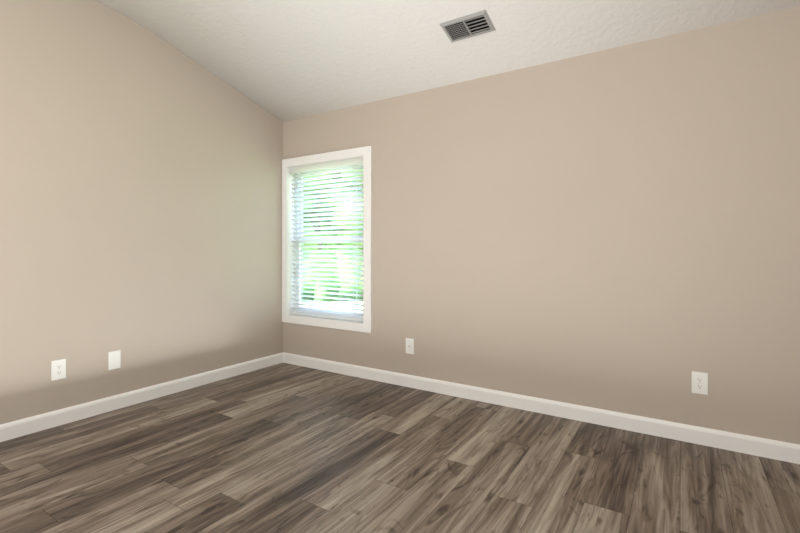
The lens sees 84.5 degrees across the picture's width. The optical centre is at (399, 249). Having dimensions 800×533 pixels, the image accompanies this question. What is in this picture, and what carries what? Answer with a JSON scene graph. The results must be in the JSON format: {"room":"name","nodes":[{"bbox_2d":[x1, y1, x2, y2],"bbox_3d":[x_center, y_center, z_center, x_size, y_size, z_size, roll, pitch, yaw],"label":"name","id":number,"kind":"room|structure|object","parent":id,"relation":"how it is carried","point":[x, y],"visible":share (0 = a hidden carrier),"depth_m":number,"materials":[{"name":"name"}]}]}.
{"room":"empty bedroom","nodes":[
{"label":"empty bedroom","id":0,"kind":"room"},
{"bbox_2d":[0,0,282,424],"bbox_3d":[-2.438,-0.231,2.662,0.150,3.140,4.700,0,0,33],"label":"wall","id":1,"kind":"structure","parent":0,"point":[140,197],"depth_m":3.18,"materials":[{"name":"beige paint"}]},
{"bbox_2d":[51,359,65,380],"bbox_3d":[-2.217,0.778,2.860,0.008,0.128,0.080,0,0,33],"label":"duplex electrical outlet","id":2,"kind":"object","parent":1,"relation":"attached to","point":[58,369],"visible":1,"depth_m":2.86,"materials":[{"name":"white plastic"}]},
{"bbox_2d":[108,350,120,369],"bbox_3d":[-2.038,0.786,3.142,0.007,0.128,0.080,0,0,33],"label":"electrical outlet","id":3,"kind":"object","parent":1,"relation":"attached to","point":[114,359],"visible":1,"depth_m":3.14,"materials":[{"name":"white plastic"}]},
{"bbox_2d":[0,352,283,441],"bbox_3d":[-2.365,1.089,2.621,0.015,0.100,4.350,0,0,33],"label":"baseboard","id":4,"kind":"structure","parent":1,"relation":"attached to","point":[11,430],"depth_m":3.18,"materials":[{"name":"white wood"}]},
{"bbox_2d":[0,363,799,532],"bbox_3d":[-0.437,1.239,1.382,4.900,0.200,4.700,0,0,33],"label":"floor","id":5,"kind":"structure","parent":0,"point":[284,448],"depth_m":2.26,"materials":[{"name":"wood"}]},
{"bbox_2d":[93,0,799,121],"bbox_3d":[-0.437,-1.590,1.382,4.900,0.662,4.700,0,0,33],"label":"ceiling","id":6,"kind":"structure","parent":0,"point":[285,60],"depth_m":3.07,"materials":[{"name":"white paint"}]},
{"bbox_2d":[440,10,495,42],"bbox_3d":[0.435,-1.433,2.839,0.315,0.017,0.185,0,-16,33],"label":"ceiling vent","id":7,"kind":"object","parent":6,"relation":"in","point":[469,25],"visible":1,"depth_m":2.83,"materials":[{"name":"white metal"}]},
{"bbox_2d":[283,6,799,444],"bbox_3d":[0.789,-0.011,3.299,4.900,2.700,0.150,0,0,33],"label":"wall","id":8,"kind":"structure","parent":0,"point":[616,229],"depth_m":2.87,"materials":[{"name":"beige paint"}]},
{"bbox_2d":[288,156,362,323],"bbox_3d":[-0.683,-0.088,4.240,0.982,1.511,0.150,0,0,33],"label":"liner","id":9,"kind":"object","parent":8,"relation":"in","point":[290,252],"visible":0.19,"depth_m":4.45,"materials":[{"name":"white wood"}]},
{"bbox_2d":[296,164,362,318],"bbox_3d":[-0.662,-0.088,4.274,0.956,1.485,0.066,0,0,33],"label":"window unit","id":10,"kind":"structure","parent":9,"relation":"in","point":[319,308],"depth_m":4.34,"materials":[{"name":"white plastic"}]},
{"bbox_2d":[282,146,371,332],"bbox_3d":[-0.720,-0.093,4.164,1.119,1.645,0.018,0,0,33],"label":"window","id":11,"kind":"structure","parent":8,"relation":"in","point":[365,152],"depth_m":4.00,"materials":[{"name":"white wood"}]},
{"bbox_2d":[289,157,362,321],"bbox_3d":[-0.706,-0.091,4.204,0.952,1.478,0.077,0,0,33],"label":"window blind","id":12,"kind":"object","parent":11,"relation":"attached to","point":[333,164],"visible":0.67,"depth_m":4.20,"materials":[{"name":"white plastic"}]},
{"bbox_2d":[406,338,413,353],"bbox_3d":[0.079,0.799,3.655,0.080,0.128,0.015,0,0,33],"label":"outlet","id":13,"kind":"object","parent":8,"relation":"attached to","point":[409,345],"visible":1,"depth_m":3.65,"materials":[{"name":"white plastic"}]},
{"bbox_2d":[284,352,799,463],"bbox_3d":[0.744,1.089,3.230,4.600,0.100,0.015,0,0,33],"label":"baseboard","id":14,"kind":"structure","parent":8,"relation":"attached to","point":[760,447],"depth_m":2.93,"materials":[{"name":"white wood"}]},
{"bbox_2d":[692,371,707,394],"bbox_3d":[1.760,0.782,2.583,0.080,0.128,0.008,0,0,33],"label":"outlet","id":15,"kind":"object","parent":8,"relation":"attached to","point":[699,382],"visible":1,"depth_m":2.58,"materials":[{"name":"white plastic"}]},
{"label":"outside","id":16,"kind":"structure","parent":0,"visible":0},
{"bbox_2d":[301,301,362,311],"bbox_3d":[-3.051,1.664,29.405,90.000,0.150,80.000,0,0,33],"label":"lawn","id":17,"kind":"structure","parent":16,"point":[335,305],"depth_m":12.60,"materials":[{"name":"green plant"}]},
{"bbox_2d":[301,244,362,301],"bbox_3d":[-2.883,0.368,14.735,20.667,2.442,4.058,0,0,-11],"label":"hedge","id":18,"kind":"object","parent":17,"relation":"on","point":[331,286],"depth_m":13.74,"materials":[{"name":"green plant"}]},
{"bbox_2d":[303,170,362,249],"bbox_3d":[-3.969,-2.863,22.537,6.712,8.904,6.642,0,0,33],"label":"tree","id":19,"kind":"object","parent":17,"relation":"on","point":[333,211],"depth_m":21.55,"materials":[{"name":"green plant"}]},
{"bbox_2d":[313,186,362,248],"bbox_3d":[-5.255,-3.776,29.533,7.812,10.731,8.132,0,0,33],"label":"tree","id":20,"kind":"object","parent":17,"relation":"on","point":[326,207],"depth_m":25.82,"materials":[{"name":"green plant"}]}
]}

